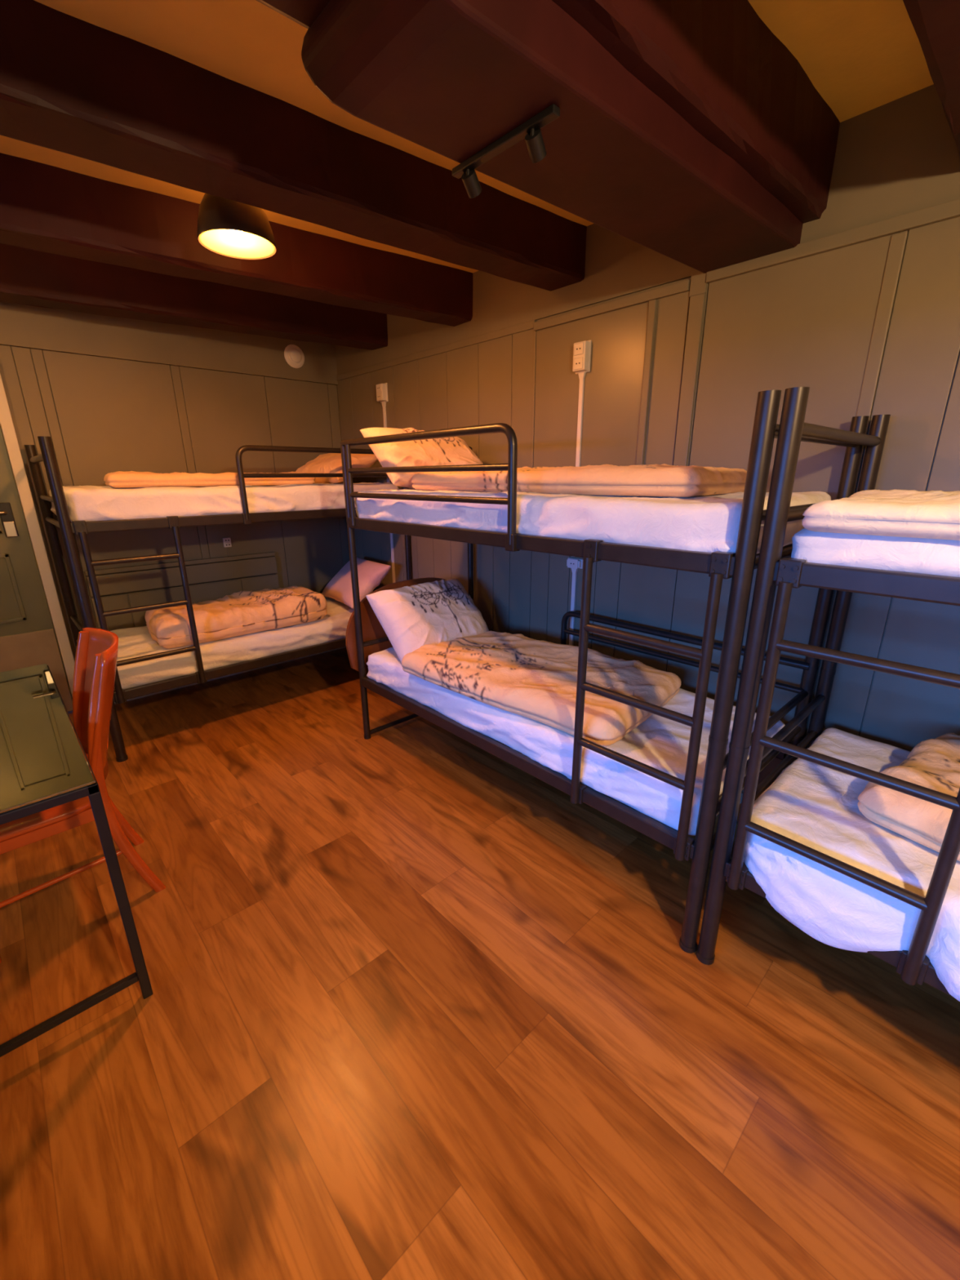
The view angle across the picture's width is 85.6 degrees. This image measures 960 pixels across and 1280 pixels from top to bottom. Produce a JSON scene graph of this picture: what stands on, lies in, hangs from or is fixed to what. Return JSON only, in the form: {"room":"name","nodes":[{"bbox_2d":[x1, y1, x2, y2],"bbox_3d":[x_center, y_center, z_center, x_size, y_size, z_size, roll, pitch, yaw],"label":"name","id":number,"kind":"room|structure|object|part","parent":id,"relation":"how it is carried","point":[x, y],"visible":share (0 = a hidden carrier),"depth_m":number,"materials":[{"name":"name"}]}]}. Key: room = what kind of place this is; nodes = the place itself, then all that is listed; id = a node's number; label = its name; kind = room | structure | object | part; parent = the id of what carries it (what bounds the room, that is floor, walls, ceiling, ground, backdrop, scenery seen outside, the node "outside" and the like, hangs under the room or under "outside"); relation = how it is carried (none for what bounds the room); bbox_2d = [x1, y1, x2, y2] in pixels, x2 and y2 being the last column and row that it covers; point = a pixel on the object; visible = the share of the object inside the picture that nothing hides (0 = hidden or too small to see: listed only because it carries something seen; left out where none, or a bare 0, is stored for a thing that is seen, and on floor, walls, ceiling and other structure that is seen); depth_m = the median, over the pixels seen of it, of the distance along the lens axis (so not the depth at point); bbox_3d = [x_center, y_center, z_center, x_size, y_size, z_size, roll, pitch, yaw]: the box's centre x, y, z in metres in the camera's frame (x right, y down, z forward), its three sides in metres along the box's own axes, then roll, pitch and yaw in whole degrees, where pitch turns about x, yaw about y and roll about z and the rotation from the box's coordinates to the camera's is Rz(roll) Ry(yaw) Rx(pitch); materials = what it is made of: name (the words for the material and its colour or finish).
{"room":"hostel dormitory room","nodes":[
{"label":"hostel dormitory room","id":0,"kind":"room"},
{"bbox_2d":[0,301,349,662],"bbox_3d":[-2.881,-0.754,3.124,4.785,2.660,0.120,-16,23,-41],"label":"wall","id":1,"kind":"structure","parent":0,"point":[111,394],"depth_m":3.56,"materials":[{"name":"grey paint"}]},
{"bbox_2d":[0,426,72,711],"bbox_3d":[-3.123,-0.412,2.960,0.915,2.090,0.115,-16,23,-41],"label":"door","id":2,"kind":"structure","parent":1,"relation":"in","point":[28,637],"depth_m":3.25,"materials":[{"name":"paint"}]},
{"bbox_3d":[-2.870,-0.750,3.062,0.120,0.020,0.058,-16,23,-41],"label":"handle","id":3,"kind":"part","parent":2,"relation":"part of","materials":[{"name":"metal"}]},
{"bbox_3d":[-2.854,-0.727,3.136,0.060,0.200,0.012,-16,23,-41],"label":"handle plate","id":4,"kind":"part","parent":2,"relation":"part of","materials":[{"name":"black metal"}]},
{"bbox_2d":[0,373,74,697],"bbox_3d":[-3.129,-0.443,2.954,1.032,2.172,0.111,-16,23,-41],"label":"trim","id":5,"kind":"structure","parent":1,"relation":"attached to","point":[6,424],"depth_m":3.19,"materials":[{"name":"white paint"}]},
{"bbox_2d":[84,551,279,631],"bbox_3d":[-2.133,-0.139,3.955,1.260,0.935,0.048,-16,23,-41],"label":"trim","id":6,"kind":"structure","parent":1,"relation":"attached to","point":[113,583],"depth_m":3.76,"materials":[{"name":"grey wood"}]},
{"bbox_2d":[222,537,231,555],"bbox_3d":[-1.938,-0.681,3.999,0.055,0.210,0.021,-16,23,-41],"label":"wall socket","id":7,"kind":"object","parent":1,"relation":"attached to","point":[226,541],"visible":0.94,"depth_m":3.97,"materials":[{"name":"white plastic"}]},
{"bbox_2d":[114,646,346,704],"bbox_3d":[-1.946,0.226,4.275,2.135,0.085,0.019,-16,23,-41],"label":"baseboard","id":8,"kind":"structure","parent":1,"relation":"attached to","point":[235,673],"depth_m":4.21,"materials":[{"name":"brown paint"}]},
{"bbox_2d":[284,344,304,368],"bbox_3d":[-1.424,-2.190,4.002,0.164,0.164,0.030,-16,23,-41],"label":"air vent","id":9,"kind":"object","parent":1,"relation":"attached to","point":[294,356],"visible":1,"depth_m":3.99,"materials":[{"name":"white plastic"}]},
{"bbox_2d":[0,0,933,272],"bbox_3d":[-0.580,-1.341,0.357,4.785,0.100,7.270,-16,23,-41],"label":"ceiling","id":10,"kind":"structure","parent":0,"point":[861,56],"depth_m":1.45,"materials":[{"name":"paint"}]},
{"bbox_2d":[0,244,387,350],"bbox_3d":[-2.667,-1.849,2.528,4.789,0.256,0.231,-12,21,-32],"label":"ceiling beam","id":11,"kind":"structure","parent":10,"relation":"attached to","point":[30,277],"depth_m":3.00,"materials":[{"name":"brown wood"}]},
{"bbox_2d":[0,152,472,326],"bbox_3d":[-1.999,-1.633,1.850,4.757,0.265,0.214,-12,21,-33],"label":"ceiling beam","id":12,"kind":"structure","parent":10,"relation":"attached to","point":[46,208],"depth_m":2.25,"materials":[{"name":"brown wood"}]},
{"bbox_2d":[197,193,276,259],"bbox_3d":[-0.929,-1.646,1.951,0.278,0.275,0.278,-16,23,-41],"label":"ceiling lamp","id":13,"kind":"object","parent":10,"relation":"hanging from","point":[228,228],"visible":0.69,"depth_m":1.92,"materials":[{"name":"metal"}]},
{"bbox_2d":[0,0,586,290],"bbox_3d":[-1.390,-1.451,1.228,4.728,0.246,0.246,-13,22,-36],"label":"ceiling beam","id":14,"kind":"structure","parent":10,"relation":"attached to","point":[70,85],"depth_m":1.61,"materials":[{"name":"brown wood"}]},
{"bbox_2d":[256,0,839,223],"bbox_3d":[-0.661,-1.202,0.492,4.702,0.285,0.449,-15,23,-39],"label":"ceiling beam","id":15,"kind":"structure","parent":10,"relation":"attached to","point":[716,64],"depth_m":1.32,"materials":[{"name":"brown wood"}]},
{"bbox_2d":[301,0,803,273],"bbox_3d":[0.409,-1.386,1.466,1.749,0.235,0.380,-15,23,-39],"label":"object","id":16,"kind":"structure","parent":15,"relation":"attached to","point":[449,78],"depth_m":1.16,"materials":[{"name":"brown wood"}]},
{"bbox_2d":[452,103,559,198],"bbox_3d":[0.064,-1.169,1.266,0.060,0.067,0.340,-16,23,-41],"label":"track light","id":17,"kind":"object","parent":16,"relation":"attached to","point":[530,131],"visible":1,"depth_m":1.22,"materials":[{"name":"black metal"}]},
{"bbox_2d":[902,0,959,156],"bbox_3d":[-0.056,-1.011,-0.122,4.685,0.285,0.551,-16,23,-41],"label":"ceiling beam","id":18,"kind":"structure","parent":10,"relation":"attached to","point":[935,24],"depth_m":1.10,"materials":[{"name":"brown wood"}]},
{"bbox_2d":[0,647,959,1279],"bbox_3d":[-0.562,1.290,1.190,4.785,0.100,7.270,-16,23,-41],"label":"floor","id":19,"kind":"structure","parent":0,"point":[418,1008],"depth_m":1.46,"materials":[{"name":"brown wood"}]},
{"bbox_2d":[0,663,153,1057],"bbox_3d":[-1.733,0.683,1.700,0.758,0.765,1.275,-16,23,-41],"label":"table","id":20,"kind":"object","parent":19,"relation":"on","point":[45,765],"visible":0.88,"depth_m":1.51,"materials":[{"name":"black metal"}]},
{"bbox_3d":[-1.736,0.322,1.585,0.750,0.008,1.267,-16,23,-41],"label":"glass","id":21,"kind":"part","parent":20,"relation":"part of","materials":[{"name":"clear glass"}]},
{"bbox_3d":[-1.736,0.340,1.591,0.758,0.026,1.275,-16,23,-41],"label":"frame","id":22,"kind":"part","parent":20,"relation":"part of","materials":[{"name":"black metal"}]},
{"bbox_3d":[-1.039,0.757,1.508,0.026,0.732,0.026,-16,23,-41],"label":"leg","id":23,"kind":"part","parent":20,"relation":"part of","materials":[{"name":"black metal"}]},
{"bbox_2d":[0,626,165,963],"bbox_3d":[-1.545,0.512,1.871,0.578,0.985,0.410,-16,23,-41],"label":"wooden chair","id":24,"kind":"object","parent":19,"relation":"on","point":[96,651],"visible":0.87,"depth_m":1.80,"materials":[{"name":"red wood"}]},
{"bbox_3d":[-1.606,0.572,1.830,0.410,0.028,0.410,-16,23,-41],"label":"seat","id":25,"kind":"part","parent":24,"relation":"part of","materials":[{"name":"orange wood"}]},
{"bbox_3d":[-1.472,0.643,1.733,0.380,0.049,0.020,-16,23,-41],"label":"seat rail","id":26,"kind":"part","parent":24,"relation":"part of","materials":[{"name":"orange wood"}]},
{"bbox_3d":[-1.408,0.234,1.920,0.198,0.485,0.410,-16,23,-41],"label":"panel","id":27,"kind":"part","parent":24,"relation":"part of","materials":[{"name":"orange wood"}]},
{"bbox_3d":[-1.548,0.441,2.112,0.140,0.975,0.030,-16,23,-41],"label":"leg","id":28,"kind":"part","parent":24,"relation":"part of","materials":[{"name":"orange wood"}]},
{"bbox_3d":[-1.295,0.521,1.855,0.140,0.975,0.030,-16,23,-41],"label":"leg","id":29,"kind":"part","parent":24,"relation":"part of","materials":[{"name":"orange wood"}]},
{"bbox_2d":[23,435,411,762],"bbox_3d":[-1.600,-0.446,3.671,2.099,1.725,0.946,-16,23,-41],"label":"bunk bed","id":30,"kind":"object","parent":19,"relation":"on","point":[82,528],"visible":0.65,"depth_m":2.97,"materials":[{"name":"brown metal"}]},
{"bbox_3d":[-2.355,-0.973,2.778,0.034,0.034,0.873,-16,23,-41],"label":"rail","id":31,"kind":"part","parent":30,"relation":"part of","materials":[{"name":"brown metal"}]},
{"bbox_3d":[-2.354,-0.773,2.841,0.028,0.028,0.873,-16,23,-41],"label":"rail","id":32,"kind":"part","parent":30,"relation":"part of","materials":[{"name":"brown metal"}]},
{"bbox_3d":[-2.649,-0.326,3.316,0.056,1.725,0.056,-16,23,-41],"label":"post","id":33,"kind":"part","parent":30,"relation":"part of","materials":[{"name":"brown metal"}]},
{"bbox_3d":[-2.353,-0.649,2.880,0.028,0.028,0.873,-16,23,-41],"label":"rail","id":34,"kind":"part","parent":30,"relation":"part of","materials":[{"name":"brown metal"}]},
{"bbox_3d":[-1.894,-0.963,3.861,2.020,0.056,0.032,-16,23,-41],"label":"rail","id":35,"kind":"part","parent":30,"relation":"part of","materials":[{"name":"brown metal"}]},
{"bbox_3d":[-2.349,-0.058,3.067,0.028,0.028,0.873,-16,23,-41],"label":"rail","id":36,"kind":"part","parent":30,"relation":"part of","materials":[{"name":"brown metal"}]},
{"bbox_3d":[-2.052,-0.138,2.708,0.056,1.725,0.056,-16,23,-41],"label":"post","id":37,"kind":"part","parent":30,"relation":"part of","materials":[{"name":"brown metal"}]},
{"bbox_3d":[-1.304,-0.770,3.241,2.050,0.068,0.040,-16,23,-41],"label":"rail","id":38,"kind":"part","parent":30,"relation":"part of","materials":[{"name":"brown metal"}]},
{"bbox_2d":[48,482,399,522],"bbox_3d":[-1.606,-0.962,3.520,2.026,0.190,0.893,-16,23,-41],"label":"mattress","id":39,"kind":"object","parent":30,"relation":"on","point":[86,503],"visible":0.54,"depth_m":2.97,"materials":[{"name":"white fabric"}]},
{"bbox_2d":[103,471,315,488],"bbox_3d":[-1.687,-1.028,3.300,1.217,0.090,0.542,-16,23,-41],"label":"duvet","id":40,"kind":"object","parent":39,"relation":"on","point":[119,479],"visible":0.81,"depth_m":2.99,"materials":[{"name":"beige fabric"}]},
{"bbox_2d":[295,453,377,483],"bbox_3d":[-1.088,-1.301,3.898,0.620,0.239,0.388,14,23,39],"label":"pillow","id":41,"kind":"object","parent":39,"relation":"on","point":[329,463],"visible":0.5,"depth_m":3.75,"materials":[{"name":"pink fabric"}]},
{"bbox_3d":[-1.299,0.107,3.519,2.050,0.068,0.040,-16,23,-41],"label":"rail","id":42,"kind":"part","parent":30,"relation":"part of","materials":[{"name":"brown metal"}]},
{"bbox_2d":[110,596,353,690],"bbox_3d":[-1.595,-0.080,3.800,2.018,0.178,0.883,-16,23,-41],"label":"mattress","id":43,"kind":"object","parent":30,"relation":"on","point":[133,642],"visible":0.35,"depth_m":3.30,"materials":[{"name":"white fabric"}]},
{"bbox_2d":[144,586,327,648],"bbox_3d":[-1.629,-0.199,3.567,1.150,0.212,0.592,-16,23,-40],"label":"duvet","id":44,"kind":"object","parent":43,"relation":"on","point":[240,613],"visible":0.94,"depth_m":3.36,"materials":[{"name":"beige fabric"}]},
{"bbox_2d":[321,556,391,608],"bbox_3d":[-0.993,-0.465,4.135,0.360,0.321,0.600,-13,22,-35],"label":"pillow","id":45,"kind":"object","parent":43,"relation":"on","point":[371,574],"visible":0.77,"depth_m":3.97,"materials":[{"name":"pink fabric"}]},
{"bbox_3d":[-0.991,-1.040,3.454,1.202,0.451,0.041,-16,24,-41],"label":"guard rail","id":46,"kind":"part","parent":30,"relation":"part of","materials":[{"name":"brown metal"}]},
{"bbox_3d":[-0.557,-0.564,4.045,0.042,1.712,0.042,-16,23,-41],"label":"post","id":47,"kind":"part","parent":30,"relation":"part of","materials":[{"name":"brown metal"}]},
{"bbox_2d":[340,390,869,953],"bbox_3d":[0.317,-0.087,2.501,0.946,1.725,2.099,-16,23,-41],"label":"bunk bed","id":48,"kind":"object","parent":19,"relation":"on","point":[740,566],"visible":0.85,"depth_m":1.76,"materials":[{"name":"brown metal"}]},
{"bbox_3d":[-0.699,-0.213,2.940,0.042,1.712,0.042,-16,23,-41],"label":"post","id":49,"kind":"part","parent":48,"relation":"part of","materials":[{"name":"brown metal"}]},
{"bbox_3d":[-0.385,-0.981,3.011,0.873,0.026,0.026,-16,23,-41],"label":"rail","id":50,"kind":"part","parent":48,"relation":"part of","materials":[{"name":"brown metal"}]},
{"bbox_3d":[-0.379,-0.061,3.302,0.873,0.028,0.028,-16,23,-41],"label":"rail","id":51,"kind":"part","parent":48,"relation":"part of","materials":[{"name":"brown metal"}]},
{"bbox_3d":[-0.376,0.482,3.474,0.873,0.028,0.028,-16,23,-41],"label":"rail","id":52,"kind":"part","parent":48,"relation":"part of","materials":[{"name":"brown metal"}]},
{"bbox_2d":[345,577,445,674],"bbox_3d":[-0.424,-0.123,3.292,0.950,0.525,0.022,-16,23,-41],"label":"headboard","id":53,"kind":"object","parent":48,"relation":"attached to","point":[372,629],"visible":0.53,"depth_m":3.07,"materials":[{"name":"brown wood"}]},
{"bbox_3d":[-0.287,-0.681,2.309,0.049,0.451,1.242,-16,23,-41],"label":"guard rail","id":54,"kind":"part","parent":48,"relation":"part of","materials":[{"name":"brown metal"}]},
{"bbox_3d":[-0.063,-0.397,3.509,0.042,1.712,0.042,-16,23,-41],"label":"post","id":55,"kind":"part","parent":48,"relation":"part of","materials":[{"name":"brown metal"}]},
{"bbox_3d":[0.003,0.463,2.368,0.040,0.068,2.050,-16,23,-41],"label":"rail","id":56,"kind":"part","parent":48,"relation":"part of","materials":[{"name":"brown metal"}]},
{"bbox_3d":[-0.003,-0.414,2.090,0.040,0.068,2.050,-16,23,-41],"label":"rail","id":57,"kind":"part","parent":48,"relation":"part of","materials":[{"name":"brown metal"}]},
{"bbox_2d":[366,647,785,835],"bbox_3d":[0.307,0.276,2.623,0.865,0.187,2.025,-16,23,-41],"label":"mattress","id":58,"kind":"object","parent":48,"relation":"on","point":[660,743],"visible":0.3,"depth_m":2.05,"materials":[{"name":"white fabric"}]},
{"bbox_2d":[365,578,488,662],"bbox_3d":[-0.272,-0.128,3.028,0.670,0.393,0.386,-17,24,-42],"label":"pillow","id":59,"kind":"object","parent":58,"relation":"on","point":[412,617],"visible":0.72,"depth_m":2.87,"materials":[{"name":"beige fabric"}]},
{"bbox_2d":[401,631,680,746],"bbox_3d":[0.262,0.148,2.524,1.246,0.143,0.744,15,23,40],"label":"duvet","id":60,"kind":"object","parent":58,"relation":"on","point":[517,673],"visible":0.88,"depth_m":2.33,"materials":[{"name":"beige fabric"}]},
{"bbox_2d":[354,488,831,553],"bbox_3d":[0.317,-0.594,2.349,0.886,0.170,2.043,-16,23,-41],"label":"mattress","id":61,"kind":"object","parent":48,"relation":"on","point":[710,523],"visible":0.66,"depth_m":1.71,"materials":[{"name":"white fabric"}]},
{"bbox_2d":[360,427,483,488],"bbox_3d":[-0.266,-0.978,2.806,0.662,0.322,0.352,-14,22,-36],"label":"pillow","id":62,"kind":"object","parent":61,"relation":"on","point":[452,451],"visible":0.62,"depth_m":2.66,"materials":[{"name":"white fabric"}]},
{"bbox_2d":[411,463,746,497],"bbox_3d":[0.346,-0.697,2.245,1.412,0.109,0.588,16,24,41],"label":"duvet","id":63,"kind":"object","parent":61,"relation":"on","point":[640,480],"visible":0.84,"depth_m":1.85,"materials":[{"name":"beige fabric"}]},
{"bbox_3d":[0.704,0.223,1.511,0.056,1.725,0.056,-16,23,-41],"label":"post","id":64,"kind":"part","parent":48,"relation":"part of","materials":[{"name":"brown metal"}]},
{"bbox_3d":[1.025,0.591,1.941,0.873,0.028,0.028,-16,23,-41],"label":"rail","id":65,"kind":"part","parent":48,"relation":"part of","materials":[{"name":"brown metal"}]},
{"bbox_3d":[1.024,0.458,1.899,0.873,0.028,0.028,-16,23,-41],"label":"rail","id":66,"kind":"part","parent":48,"relation":"part of","materials":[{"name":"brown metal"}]},
{"bbox_3d":[1.023,0.305,1.850,0.873,0.028,0.028,-16,23,-41],"label":"rail","id":67,"kind":"part","parent":48,"relation":"part of","materials":[{"name":"brown metal"}]},
{"bbox_3d":[1.020,-0.286,1.663,0.873,0.028,0.028,-16,23,-41],"label":"rail","id":68,"kind":"part","parent":48,"relation":"part of","materials":[{"name":"brown metal"}]},
{"bbox_3d":[0.632,0.275,2.949,0.032,0.056,2.020,-16,23,-41],"label":"rail","id":69,"kind":"part","parent":48,"relation":"part of","materials":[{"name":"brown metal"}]},
{"bbox_3d":[1.019,-0.410,1.624,0.873,0.028,0.028,-16,23,-41],"label":"rail","id":70,"kind":"part","parent":48,"relation":"part of","materials":[{"name":"brown metal"}]},
{"bbox_3d":[1.017,-0.610,1.560,0.873,0.034,0.034,-16,23,-41],"label":"rail","id":71,"kind":"part","parent":48,"relation":"part of","materials":[{"name":"brown metal"}]},
{"bbox_3d":[1.341,0.039,2.079,0.056,1.725,0.056,-16,23,-41],"label":"post","id":72,"kind":"part","parent":48,"relation":"part of","materials":[{"name":"brown metal"}]},
{"bbox_2d":[696,386,959,997],"bbox_3d":[1.756,0.367,1.036,0.946,1.725,2.099,-16,23,-41],"label":"bunk bed","id":73,"kind":"object","parent":19,"relation":"on","point":[913,966],"visible":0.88,"depth_m":1.31,"materials":[{"name":"brown metal"}]},
{"bbox_3d":[1.066,0.604,1.899,0.873,0.028,0.028,-16,23,-41],"label":"rail","id":74,"kind":"part","parent":73,"relation":"part of","materials":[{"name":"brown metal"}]},
{"bbox_3d":[0.745,0.236,1.469,0.056,1.725,0.056,-16,23,-41],"label":"post","id":75,"kind":"part","parent":73,"relation":"part of","materials":[{"name":"brown metal"}]},
{"bbox_3d":[1.065,0.471,1.857,0.873,0.028,0.028,-16,23,-41],"label":"rail","id":76,"kind":"part","parent":73,"relation":"part of","materials":[{"name":"brown metal"}]},
{"bbox_3d":[1.065,0.318,1.808,0.873,0.028,0.028,-16,23,-41],"label":"rail","id":77,"kind":"part","parent":73,"relation":"part of","materials":[{"name":"brown metal"}]},
{"bbox_3d":[1.060,-0.397,1.582,0.873,0.028,0.028,-16,23,-41],"label":"rail","id":78,"kind":"part","parent":73,"relation":"part of","materials":[{"name":"brown metal"}]},
{"bbox_3d":[1.447,0.918,0.898,0.040,0.068,2.050,-16,23,-41],"label":"rail","id":79,"kind":"part","parent":73,"relation":"part of","materials":[{"name":"brown metal"}]},
{"bbox_3d":[1.058,-0.597,1.519,0.873,0.034,0.034,-16,23,-41],"label":"rail","id":80,"kind":"part","parent":73,"relation":"part of","materials":[{"name":"brown metal"}]},
{"bbox_3d":[1.381,0.052,2.038,0.056,1.725,0.056,-16,23,-41],"label":"post","id":81,"kind":"part","parent":73,"relation":"part of","materials":[{"name":"brown metal"}]},
{"bbox_2d":[743,727,959,1001],"bbox_3d":[1.746,0.761,1.149,0.944,0.280,2.020,-16,23,-41],"label":"mattress","id":82,"kind":"object","parent":73,"relation":"on","point":[814,806],"visible":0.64,"depth_m":1.41,"materials":[{"name":"white fabric"}]},
{"bbox_2d":[857,733,959,861],"bbox_3d":[1.654,0.519,1.234,0.709,0.152,1.116,-12,21,-33],"label":"duvet","id":83,"kind":"object","parent":82,"relation":"on","point":[934,764],"visible":0.81,"depth_m":1.44,"materials":[{"name":"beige fabric"}]},
{"bbox_3d":[1.441,0.041,0.621,0.040,0.068,2.050,-16,23,-41],"label":"rail","id":84,"kind":"part","parent":73,"relation":"part of","materials":[{"name":"brown metal"}]},
{"bbox_2d":[791,528,959,577],"bbox_3d":[1.761,-0.110,0.888,0.881,0.111,1.999,-16,23,-41],"label":"mattress","id":85,"kind":"object","parent":73,"relation":"on","point":[907,554],"visible":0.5,"depth_m":1.17,"materials":[{"name":"white fabric"}]},
{"bbox_2d":[801,489,959,540],"bbox_3d":[1.723,-0.201,0.869,0.920,0.104,1.901,-16,23,-41],"label":"blanket","id":86,"kind":"object","parent":85,"relation":"on","point":[931,514],"visible":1,"depth_m":1.15,"materials":[{"name":"white fabric"}]},
{"bbox_2d":[334,84,959,791],"bbox_3d":[1.137,-0.519,2.299,0.100,2.660,7.270,-16,23,-41],"label":"wall","id":87,"kind":"structure","parent":0,"point":[807,322],"depth_m":2.09,"materials":[{"name":"grey paint"}]},
{"bbox_2d":[375,382,388,427],"bbox_3d":[-0.700,-1.733,3.845,0.050,0.299,0.150,-16,23,-41],"label":"wall socket","id":88,"kind":"object","parent":87,"relation":"attached to","point":[382,393],"depth_m":3.83,"materials":[{"name":"white plastic"}]},
{"bbox_2d":[376,383,381,392],"bbox_3d":[-0.746,-1.857,3.825,0.005,0.052,0.065,-16,23,-41],"label":"outlet","id":89,"kind":"object","parent":88,"relation":"attached to","point":[378,386],"depth_m":3.82,"materials":[{"name":"white plastic"}]},
{"bbox_2d":[376,392,382,400],"bbox_3d":[-0.746,-1.802,3.842,0.005,0.052,0.065,-16,23,-41],"label":"outlet","id":90,"kind":"object","parent":88,"relation":"attached to","point":[379,395],"depth_m":3.84,"materials":[{"name":"white plastic"}]},
{"bbox_2d":[390,533,395,582],"bbox_3d":[-0.680,-0.659,4.171,0.050,0.395,0.042,-16,23,-41],"label":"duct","id":91,"kind":"object","parent":87,"relation":"attached to","point":[391,534],"depth_m":4.22,"materials":[{"name":"white plastic"}]},
{"bbox_2d":[336,320,536,381],"bbox_3d":[-0.445,-1.929,3.538,0.020,0.040,2.170,-16,23,-41],"label":"trim","id":92,"kind":"structure","parent":87,"relation":"attached to","point":[526,326],"depth_m":3.29,"materials":[{"name":"grey wood"}]},
{"bbox_2d":[531,331,536,467],"bbox_3d":[0.303,-1.196,2.939,0.016,0.974,0.014,-16,23,-41],"label":"trim","id":93,"kind":"structure","parent":87,"relation":"attached to","point":[535,332],"depth_m":2.89,"materials":[{"name":"grey wood"}]},
{"bbox_2d":[566,557,583,645],"bbox_3d":[0.530,0.018,3.047,0.034,0.991,0.102,-16,23,-41],"label":"wall socket","id":94,"kind":"object","parent":87,"relation":"attached to","point":[573,563],"visible":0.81,"depth_m":2.94,"materials":[{"name":"white plastic"}]},
{"bbox_2d":[567,558,577,568],"bbox_3d":[0.517,-0.427,2.897,0.005,0.052,0.070,-16,23,-41],"label":"outlet","id":95,"kind":"object","parent":94,"relation":"attached to","point":[572,563],"depth_m":2.90,"materials":[{"name":"white plastic"}]},
{"bbox_2d":[572,339,591,466],"bbox_3d":[0.509,-0.975,2.737,0.050,1.071,0.087,-16,23,-41],"label":"wall socket","id":96,"kind":"object","parent":87,"relation":"attached to","point":[581,350],"visible":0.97,"depth_m":2.61,"materials":[{"name":"white plastic"}]},
{"bbox_2d":[573,356,582,369],"bbox_3d":[0.491,-1.382,2.593,0.005,0.052,0.055,-16,23,-41],"label":"outlet","id":97,"kind":"object","parent":96,"relation":"attached to","point":[578,361],"depth_m":2.59,"materials":[{"name":"white plastic"}]},
{"bbox_2d":[573,342,583,355],"bbox_3d":[0.491,-1.444,2.574,0.005,0.052,0.055,-16,23,-41],"label":"outlet","id":98,"kind":"object","parent":96,"relation":"attached to","point":[579,346],"depth_m":2.57,"materials":[{"name":"white plastic"}]},
{"bbox_2d":[533,302,648,467],"bbox_3d":[0.535,-1.121,2.699,0.009,0.972,0.662,-16,23,-41],"label":"wall panel","id":99,"kind":"object","parent":87,"relation":"attached to","point":[613,384],"depth_m":2.62,"materials":[{"name":"paint"}]},
{"bbox_2d":[533,279,690,331],"bbox_3d":[0.589,-1.587,2.485,0.028,0.040,0.860,-16,23,-41],"label":"trim","id":100,"kind":"structure","parent":87,"relation":"attached to","point":[682,286],"depth_m":2.42,"materials":[{"name":"grey wood"}]},
{"bbox_2d":[635,299,657,465],"bbox_3d":[0.775,-1.045,2.452,0.026,0.974,0.035,-16,23,-41],"label":"trim","id":101,"kind":"structure","parent":87,"relation":"attached to","point":[652,307],"depth_m":2.39,"materials":[{"name":"grey wood"}]},
{"bbox_2d":[673,293,706,466],"bbox_3d":[0.917,-0.989,2.313,0.024,0.950,0.063,-16,23,-41],"label":"trim","id":102,"kind":"structure","parent":87,"relation":"attached to","point":[697,303],"depth_m":2.25,"materials":[{"name":"grey wood"}]},
{"bbox_2d":[688,269,706,297],"bbox_3d":[0.913,-1.489,2.159,0.022,0.095,0.070,-16,23,-41],"label":"trim","id":103,"kind":"structure","parent":87,"relation":"attached to","point":[698,286],"depth_m":2.15,"materials":[{"name":"grey wood"}]},
{"bbox_2d":[706,198,959,284],"bbox_3d":[2.223,-1.083,0.819,0.030,0.045,3.765,-16,23,-41],"label":"trim","id":104,"kind":"structure","parent":87,"relation":"attached to","point":[949,210],"depth_m":1.78,"materials":[{"name":"grey wood"}]},
{"bbox_2d":[853,231,908,493],"bbox_3d":[1.377,-0.861,1.845,0.016,0.983,0.043,-16,23,-41],"label":"trim","id":105,"kind":"structure","parent":87,"relation":"attached to","point":[898,241],"depth_m":1.77,"materials":[{"name":"grey wood"}]}
]}

